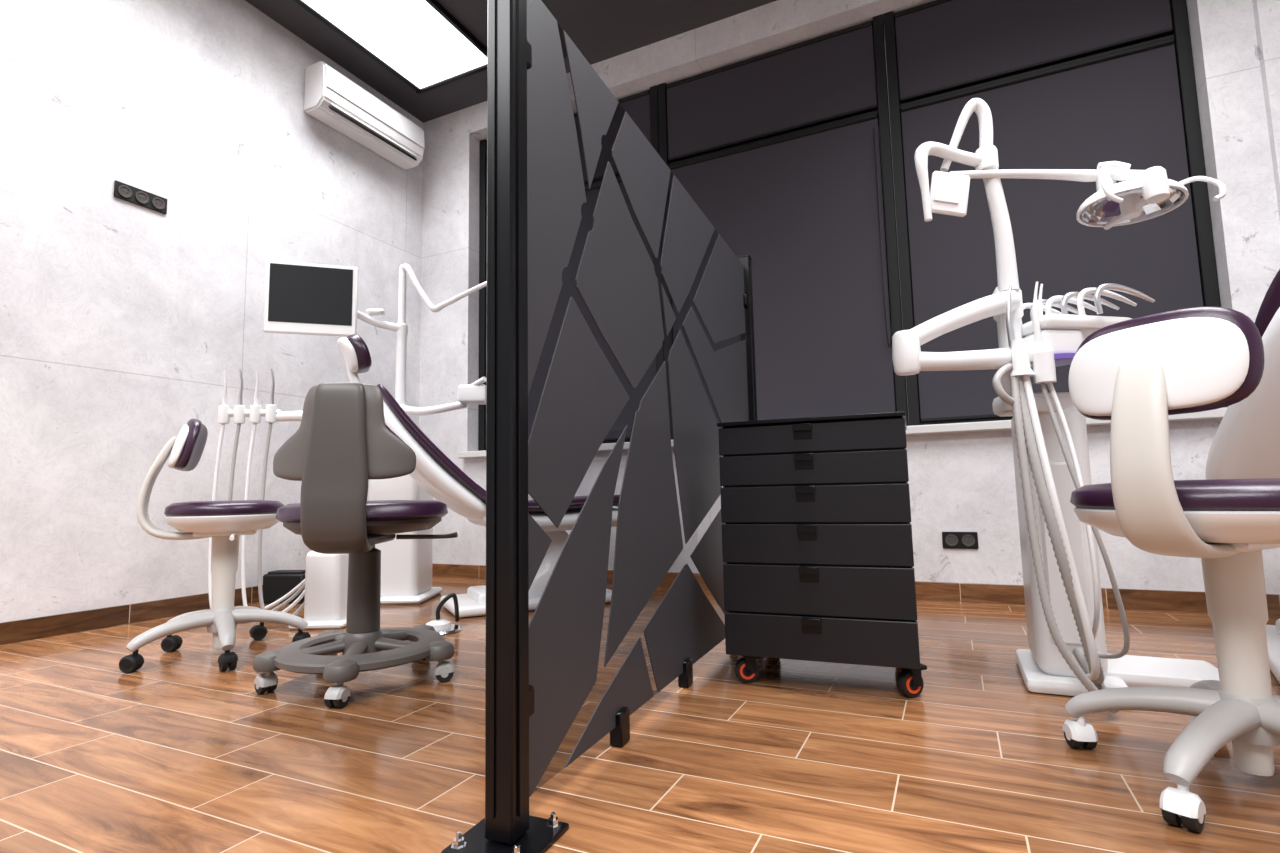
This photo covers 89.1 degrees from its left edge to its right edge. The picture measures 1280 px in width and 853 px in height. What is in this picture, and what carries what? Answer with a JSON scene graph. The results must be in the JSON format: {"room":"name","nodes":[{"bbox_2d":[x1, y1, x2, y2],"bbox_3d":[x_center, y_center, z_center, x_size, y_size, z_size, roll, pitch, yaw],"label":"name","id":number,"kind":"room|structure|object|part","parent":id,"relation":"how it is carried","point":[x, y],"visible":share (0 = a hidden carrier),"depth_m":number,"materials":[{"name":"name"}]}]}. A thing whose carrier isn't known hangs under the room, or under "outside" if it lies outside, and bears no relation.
{"room":"dental clinic","nodes":[
{"label":"dental clinic","id":0,"kind":"room"},
{"bbox_2d":[0,0,422,622],"bbox_3d":[-2.978,-0.880,2.405,0.160,3.500,6.400,-4,-6,25],"label":"wall","id":1,"kind":"structure","parent":0,"point":[122,321],"depth_m":3.28,"materials":[{"name":"paint"}]},
{"bbox_2d":[0,585,262,644],"bbox_3d":[-2.939,0.796,2.043,0.012,0.090,6.060,-4,-6,25],"label":"baseboard","id":2,"kind":"structure","parent":1,"relation":"attached to","point":[16,631],"depth_m":3.00,"materials":[{"name":"brown wood"}]},
{"bbox_2d":[114,180,166,213],"bbox_3d":[-2.496,-1.146,3.255,0.014,0.083,0.235,-4,-6,25],"label":"wall socket","id":3,"kind":"object","parent":1,"relation":"attached to","point":[123,191],"visible":1,"depth_m":3.25,"materials":[{"name":"black plastic"}]},
{"bbox_2d":[118,185,131,197],"bbox_3d":[-2.524,-1.152,3.186,0.004,0.060,0.060,-4,-6,25],"label":"outlet","id":4,"kind":"object","parent":3,"relation":"attached to","point":[124,191],"depth_m":3.18,"materials":[{"name":"black plastic"}]},
{"bbox_2d":[135,191,148,203],"bbox_3d":[-2.491,-1.146,3.253,0.004,0.060,0.060,-4,-6,25],"label":"outlet","id":5,"kind":"object","parent":3,"relation":"attached to","point":[141,197],"depth_m":3.25,"materials":[{"name":"black plastic"}]},
{"bbox_2d":[152,197,164,208],"bbox_3d":[-2.459,-1.140,3.321,0.004,0.060,0.060,-4,-6,25],"label":"outlet","id":6,"kind":"object","parent":3,"relation":"attached to","point":[157,202],"depth_m":3.32,"materials":[{"name":"black plastic"}]},
{"bbox_2d":[304,61,424,169],"bbox_3d":[-1.870,-2.124,4.491,0.206,0.310,0.860,-4,-6,25],"label":"air conditioner","id":7,"kind":"object","parent":1,"relation":"attached to","point":[330,97],"visible":1,"depth_m":4.35,"materials":[{"name":"white plastic"}]},
{"bbox_2d":[328,105,416,160],"bbox_3d":[-1.813,-2.001,4.453,0.034,0.039,0.740,-4,-6,25],"label":"outlet","id":8,"kind":"object","parent":7,"relation":"attached to","point":[341,113],"depth_m":4.43,"materials":[{"name":"white plastic"}]},
{"bbox_3d":[-1.786,-2.164,4.455,0.017,0.140,0.840,-4,-6,25],"label":"panel","id":9,"kind":"part","parent":7,"relation":"part of","materials":[{"name":"white plastic"}]},
{"bbox_2d":[337,334,371,383],"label":"dental chair","id":10,"kind":"object","parent":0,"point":[355,352],"depth_m":3.06,"materials":[{"name":"purple plastic"}]},
{"bbox_2d":[245,0,776,122],"bbox_3d":[-0.113,-2.881,1.209,6.680,0.120,6.400,-4,-6,25],"label":"ceiling","id":11,"kind":"structure","parent":0,"point":[601,30],"depth_m":4.12,"materials":[{"name":"paint"}]},
{"bbox_2d":[293,0,486,93],"bbox_3d":[-1.863,-2.555,3.314,0.740,0.040,2.750,-4,-6,25],"label":"ceiling light panel","id":12,"kind":"object","parent":11,"relation":"attached to","point":[419,42],"visible":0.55,"depth_m":4.13,"materials":[{"name":"white plastic"}]},
{"bbox_2d":[0,576,1279,852],"bbox_3d":[-0.038,0.710,0.844,6.680,0.100,6.400,-4,-6,25],"label":"floor","id":13,"kind":"structure","parent":0,"point":[177,752],"depth_m":1.41,"materials":[{"name":"brown wood"}]},
{"bbox_2d":[119,419,310,672],"bbox_3d":[-1.575,0.417,2.489,0.559,0.878,0.541,-1,-6,2],"label":"stool","id":14,"kind":"object","parent":13,"relation":"on","point":[223,521],"visible":0.98,"depth_m":2.35,"materials":[{"name":"white plastic"}]},
{"bbox_2d":[173,419,207,470],"bbox_3d":[-1.691,0.070,2.439,0.092,0.191,0.345,2,-7,-29],"label":"backrest cushion","id":15,"kind":"object","parent":14,"relation":"on","point":[189,445],"depth_m":2.32,"materials":[{"name":"purple leather"}]},
{"bbox_3d":[-1.575,0.310,2.478,0.388,0.055,0.403,2,-7,-29],"label":"seat","id":16,"kind":"part","parent":14,"relation":"part of","materials":[{"name":"purple leather"}]},
{"bbox_2d":[208,369,348,629],"bbox_3d":[-1.654,0.318,3.046,0.674,1.191,0.280,-1,-6,0],"label":"dental instrument unit","id":17,"kind":"object","parent":13,"relation":"on","point":[325,583],"visible":0.7,"depth_m":2.95,"materials":[{"name":"white plastic"}]},
{"bbox_2d":[262,570,305,603],"bbox_3d":[-1.974,0.898,3.652,0.240,0.172,0.120,-2,-6,5],"label":"box","id":18,"kind":"object","parent":13,"relation":"on","point":[277,583],"visible":0.71,"depth_m":3.60,"materials":[{"name":"black plastic"}]},
{"bbox_2d":[253,382,457,707],"bbox_3d":[-0.877,0.344,2.083,0.576,0.907,0.569,-1,-6,-4],"label":"stool","id":19,"kind":"object","parent":13,"relation":"on","point":[343,440],"visible":1,"depth_m":1.89,"materials":[{"name":"grey plastic"}]},
{"bbox_3d":[-0.888,0.270,2.107,0.512,0.059,0.512,-1,-6,-4],"label":"seat","id":20,"kind":"part","parent":19,"relation":"part of","materials":[{"name":"purple leather"}]},
{"bbox_2d":[263,260,486,604],"bbox_3d":[-1.223,0.002,3.655,1.508,1.926,0.595,-1,-6,0],"label":"dental unit","id":21,"kind":"object","parent":13,"relation":"on","point":[300,298],"visible":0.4,"depth_m":3.54,"materials":[{"name":"white plastic"}]},
{"bbox_2d":[263,260,357,336],"bbox_3d":[-1.780,-0.685,3.531,0.455,0.390,0.070,1,-6,-18],"label":"monitor","id":22,"kind":"object","parent":21,"relation":"on","point":[300,298],"depth_m":3.49,"materials":[{"name":"white plastic"}]},
{"bbox_3d":[-1.554,-0.609,3.655,0.410,0.122,0.083,2,-7,-29],"label":"monitor arm","id":23,"kind":"part","parent":21,"relation":"part of","materials":[{"name":"white plastic"}]},
{"bbox_3d":[-1.094,-0.159,3.652,0.569,0.189,0.165,-3,-6,14],"label":"tray arm","id":24,"kind":"part","parent":21,"relation":"part of","materials":[{"name":"white plastic"}]},
{"bbox_2d":[401,264,486,311],"bbox_3d":[-0.910,-0.811,3.734,0.919,0.306,0.352,-4,-6,25],"label":"lamp","id":25,"kind":"object","parent":21,"relation":"attached to","point":[405,268],"depth_m":3.73,"materials":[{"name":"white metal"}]},
{"bbox_2d":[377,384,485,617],"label":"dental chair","id":26,"kind":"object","parent":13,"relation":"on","point":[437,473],"depth_m":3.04,"materials":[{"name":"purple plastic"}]},
{"bbox_2d":[426,593,460,634],"bbox_3d":[-0.865,0.793,2.785,0.190,0.160,0.223,1,-6,-19],"label":"foot pedal","id":27,"kind":"object","parent":13,"relation":"on","point":[444,627],"visible":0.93,"depth_m":2.76,"materials":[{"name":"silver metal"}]},
{"bbox_2d":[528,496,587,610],"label":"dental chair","id":28,"kind":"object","parent":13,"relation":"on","point":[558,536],"depth_m":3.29,"materials":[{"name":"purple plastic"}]},
{"bbox_2d":[441,0,757,852],"bbox_3d":[0.123,-0.354,2.059,0.150,2.255,2.050,-4,-6,22],"label":"screen","id":29,"kind":"object","parent":13,"relation":"on","point":[540,673],"visible":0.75,"depth_m":1.40,"materials":[{"name":"dark grey painted metal"},{"name":"black metal"}]},
{"bbox_3d":[-0.219,0.682,1.073,0.150,0.010,0.150,-4,-6,22],"label":"plate","id":30,"kind":"part","parent":29,"relation":"part of","materials":[{"name":"black metal"}]},
{"bbox_3d":[-0.242,-0.441,1.185,0.062,2.243,0.062,-4,-6,22],"label":"post","id":31,"kind":"part","parent":29,"relation":"part of","materials":[{"name":"black metal"}]},
{"bbox_3d":[0.495,0.029,2.901,0.062,1.623,0.062,-4,-6,22],"label":"post","id":32,"kind":"part","parent":29,"relation":"part of","materials":[{"name":"black metal"}]},
{"bbox_2d":[717,411,926,697],"bbox_3d":[0.589,0.380,2.066,0.549,0.777,0.511,-4,-6,22],"label":"cart","id":33,"kind":"object","parent":13,"relation":"on","point":[817,542],"visible":1,"depth_m":1.85,"materials":[{"name":"paint"}]},
{"bbox_3d":[0.470,0.013,1.882,0.052,0.044,0.020,-4,-6,22],"label":"handle","id":34,"kind":"part","parent":33,"relation":"part of","materials":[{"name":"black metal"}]},
{"bbox_3d":[0.471,0.100,1.874,0.052,0.044,0.020,-4,-6,22],"label":"handle","id":35,"kind":"part","parent":33,"relation":"part of","materials":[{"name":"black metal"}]},
{"bbox_3d":[0.473,0.192,1.864,0.052,0.044,0.020,-4,-6,22],"label":"handle","id":36,"kind":"part","parent":33,"relation":"part of","materials":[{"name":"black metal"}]},
{"bbox_3d":[0.476,0.301,1.853,0.052,0.044,0.020,-4,-6,22],"label":"handle","id":37,"kind":"part","parent":33,"relation":"part of","materials":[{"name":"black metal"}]},
{"bbox_3d":[0.478,0.419,1.841,0.052,0.044,0.020,-4,-6,22],"label":"handle","id":38,"kind":"part","parent":33,"relation":"part of","materials":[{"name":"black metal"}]},
{"bbox_3d":[0.481,0.560,1.827,0.052,0.044,0.020,-4,-6,22],"label":"handle","id":39,"kind":"part","parent":33,"relation":"part of","materials":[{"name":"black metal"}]},
{"bbox_3d":[0.489,0.033,1.895,0.530,0.082,0.022,-4,-6,22],"label":"drawer","id":40,"kind":"part","parent":33,"relation":"part of","materials":[{"name":"paint"}]},
{"bbox_3d":[0.491,0.122,1.885,0.530,0.088,0.022,-4,-6,22],"label":"drawer","id":41,"kind":"part","parent":33,"relation":"part of","materials":[{"name":"paint"}]},
{"bbox_3d":[0.493,0.224,1.875,0.530,0.105,0.022,-4,-6,22],"label":"drawer","id":42,"kind":"part","parent":33,"relation":"part of","materials":[{"name":"paint"}]},
{"bbox_3d":[0.495,0.337,1.864,0.530,0.113,0.022,-4,-6,22],"label":"drawer","id":43,"kind":"part","parent":33,"relation":"part of","materials":[{"name":"paint"}]},
{"bbox_3d":[0.498,0.466,1.851,0.530,0.137,0.022,-4,-6,22],"label":"drawer","id":44,"kind":"part","parent":33,"relation":"part of","materials":[{"name":"paint"}]},
{"bbox_3d":[0.501,0.600,1.837,0.530,0.121,0.022,-4,-6,22],"label":"drawer","id":45,"kind":"part","parent":33,"relation":"part of","materials":[{"name":"paint"}]},
{"bbox_2d":[892,98,1226,712],"bbox_3d":[1.158,-0.109,1.917,0.936,1.697,0.578,-1,-6,0],"label":"dental unit","id":46,"kind":"object","parent":13,"relation":"on","point":[1067,655],"visible":0.95,"depth_m":1.78,"materials":[{"name":"white plastic"}]},
{"bbox_3d":[0.893,-0.693,1.856,0.237,0.238,0.043,0,-6,-13],"label":"arm","id":47,"kind":"part","parent":46,"relation":"part of","materials":[{"name":"white plastic"}]},
{"bbox_3d":[0.879,-0.267,1.786,0.386,0.245,0.098,0,-6,-9],"label":"folding arm","id":48,"kind":"part","parent":46,"relation":"part of","materials":[{"name":"white plastic"}]},
{"bbox_2d":[1021,313,1131,352],"bbox_3d":[1.203,-0.235,1.830,0.245,0.127,0.200,-1,-6,0],"label":"tray","id":49,"kind":"object","parent":46,"relation":"on","point":[1064,332],"depth_m":1.74,"materials":[{"name":"white plastic"}]},
{"bbox_2d":[940,98,1226,291],"bbox_3d":[1.229,-0.679,1.851,0.668,0.579,0.305,-4,-6,25],"label":"lamp","id":50,"kind":"object","parent":46,"relation":"attached to","point":[1142,195],"depth_m":1.85,"materials":[{"name":"white plastic"}]},
{"bbox_2d":[1062,307,1279,832],"bbox_3d":[1.113,0.234,1.241,0.563,0.874,0.596,2,-6,-26],"label":"stool","id":51,"kind":"object","parent":13,"relation":"on","point":[1133,374],"visible":1,"depth_m":1.16,"materials":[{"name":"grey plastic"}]},
{"bbox_2d":[1076,307,1263,419],"bbox_3d":[0.941,-0.112,1.196,0.071,0.189,0.305,2,-6,-26],"label":"backrest cushion","id":52,"kind":"object","parent":51,"relation":"on","point":[1206,358],"depth_m":1.13,"materials":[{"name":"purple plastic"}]},
{"bbox_3d":[1.138,0.131,1.267,0.490,0.055,0.509,2,-6,-26],"label":"seat","id":53,"kind":"part","parent":51,"relation":"part of","materials":[{"name":"purple leather"}]},
{"bbox_2d":[1205,269,1279,682],"bbox_3d":[2.055,0.037,1.886,0.683,1.341,1.709,-6,-7,37],"label":"dental chair","id":54,"kind":"object","parent":13,"relation":"on","point":[1246,442],"visible":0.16,"depth_m":1.64,"materials":[{"name":"purple plastic"}]},
{"bbox_2d":[419,0,1279,594],"bbox_3d":[1.226,-0.833,3.729,6.280,3.500,0.380,-4,-6,25],"label":"wall","id":55,"kind":"structure","parent":0,"point":[958,482],"depth_m":3.28,"materials":[{"name":"paint"}]},
{"bbox_2d":[478,85,664,450],"bbox_3d":[-0.512,-1.044,4.607,1.496,2.406,0.110,-4,-6,25],"label":"window","id":56,"kind":"structure","parent":55,"relation":"in","point":[654,120],"depth_m":4.81,"materials":[{"name":"black metal"}]},
{"bbox_2d":[486,90,650,206],"bbox_3d":[-0.550,-1.964,4.661,1.375,0.528,0.030,-4,-6,25],"label":"roller blind","id":57,"kind":"object","parent":56,"relation":"attached to","point":[637,106],"visible":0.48,"depth_m":4.48,"materials":[{"name":"fabric"}]},
{"bbox_2d":[485,179,655,447],"bbox_3d":[-0.525,-0.773,4.540,1.375,1.783,0.030,-4,-6,25],"label":"roller blind","id":58,"kind":"object","parent":56,"relation":"attached to","point":[568,289],"visible":0.26,"depth_m":4.52,"materials":[{"name":"fabric"}]},
{"bbox_2d":[658,14,908,439],"bbox_3d":[0.806,-1.135,3.981,1.421,2.406,0.110,-4,-6,25],"label":"window","id":59,"kind":"structure","parent":55,"relation":"in","point":[882,110],"depth_m":3.73,"materials":[{"name":"black metal"}]},
{"bbox_2d":[666,21,876,160],"bbox_3d":[0.768,-2.055,4.035,1.300,0.528,0.030,-4,-6,25],"label":"roller blind","id":60,"kind":"object","parent":59,"relation":"attached to","point":[829,76],"visible":1,"depth_m":4.00,"materials":[{"name":"fabric"}]},
{"bbox_2d":[669,114,895,428],"bbox_3d":[0.793,-0.864,3.913,1.300,1.783,0.030,-4,-6,25],"label":"roller blind","id":61,"kind":"object","parent":59,"relation":"attached to","point":[802,206],"visible":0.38,"depth_m":3.82,"materials":[{"name":"fabric"}]},
{"bbox_2d":[873,126,891,347],"bbox_3d":[1.353,-1.063,3.616,0.042,1.270,0.005,-4,-6,25],"label":"blind cord","id":62,"kind":"object","parent":61,"relation":"hanging from","point":[879,126],"visible":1,"depth_m":3.61,"materials":[{"name":"black plastic"}]},
{"bbox_2d":[458,407,1227,458],"bbox_3d":[0.706,0.076,3.763,4.340,0.045,0.200,-4,-6,25],"label":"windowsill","id":63,"kind":"structure","parent":55,"relation":"attached to","point":[1001,425],"depth_m":3.21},
{"bbox_2d":[432,564,1279,616],"bbox_3d":[1.194,0.850,3.417,6.250,0.090,0.012,-4,-6,25],"label":"baseboard","id":64,"kind":"structure","parent":55,"relation":"attached to","point":[1132,599],"depth_m":3.14,"materials":[{"name":"brown wood"}]},
{"bbox_2d":[942,532,978,548],"bbox_3d":[1.598,0.568,3.247,0.160,0.083,0.014,-4,-6,25],"label":"wall socket","id":65,"kind":"object","parent":55,"relation":"attached to","point":[953,540],"visible":1,"depth_m":3.24,"materials":[{"name":"black plastic"}]},
{"bbox_2d":[945,534,957,545],"bbox_3d":[1.562,0.570,3.258,0.060,0.060,0.004,-4,-6,25],"label":"outlet","id":66,"kind":"object","parent":65,"relation":"attached to","point":[950,539],"depth_m":3.26,"materials":[{"name":"black plastic"}]},
{"bbox_2d":[962,534,974,546],"bbox_3d":[1.630,0.565,3.226,0.060,0.060,0.004,-4,-6,25],"label":"outlet","id":67,"kind":"object","parent":65,"relation":"attached to","point":[968,540],"depth_m":3.23,"materials":[{"name":"black plastic"}]},
{"bbox_2d":[883,0,1227,425],"bbox_3d":[2.059,-1.222,3.386,1.351,2.406,0.110,-4,-6,25],"label":"window","id":68,"kind":"structure","parent":55,"relation":"in","point":[1180,33],"depth_m":3.33,"materials":[{"name":"black metal"}]},
{"bbox_2d":[895,0,1172,100],"bbox_3d":[2.021,-2.142,3.439,1.230,0.528,0.030,-4,-6,25],"label":"roller blind","id":69,"kind":"object","parent":68,"relation":"attached to","point":[942,45],"visible":1,"depth_m":3.47,"materials":[{"name":"fabric"}]},
{"bbox_2d":[901,38,1202,421],"bbox_3d":[2.046,-0.951,3.318,1.230,1.783,0.030,-4,-6,25],"label":"roller blind","id":70,"kind":"object","parent":68,"relation":"attached to","point":[1124,106],"visible":0.72,"depth_m":3.32,"materials":[{"name":"fabric"}]}
]}

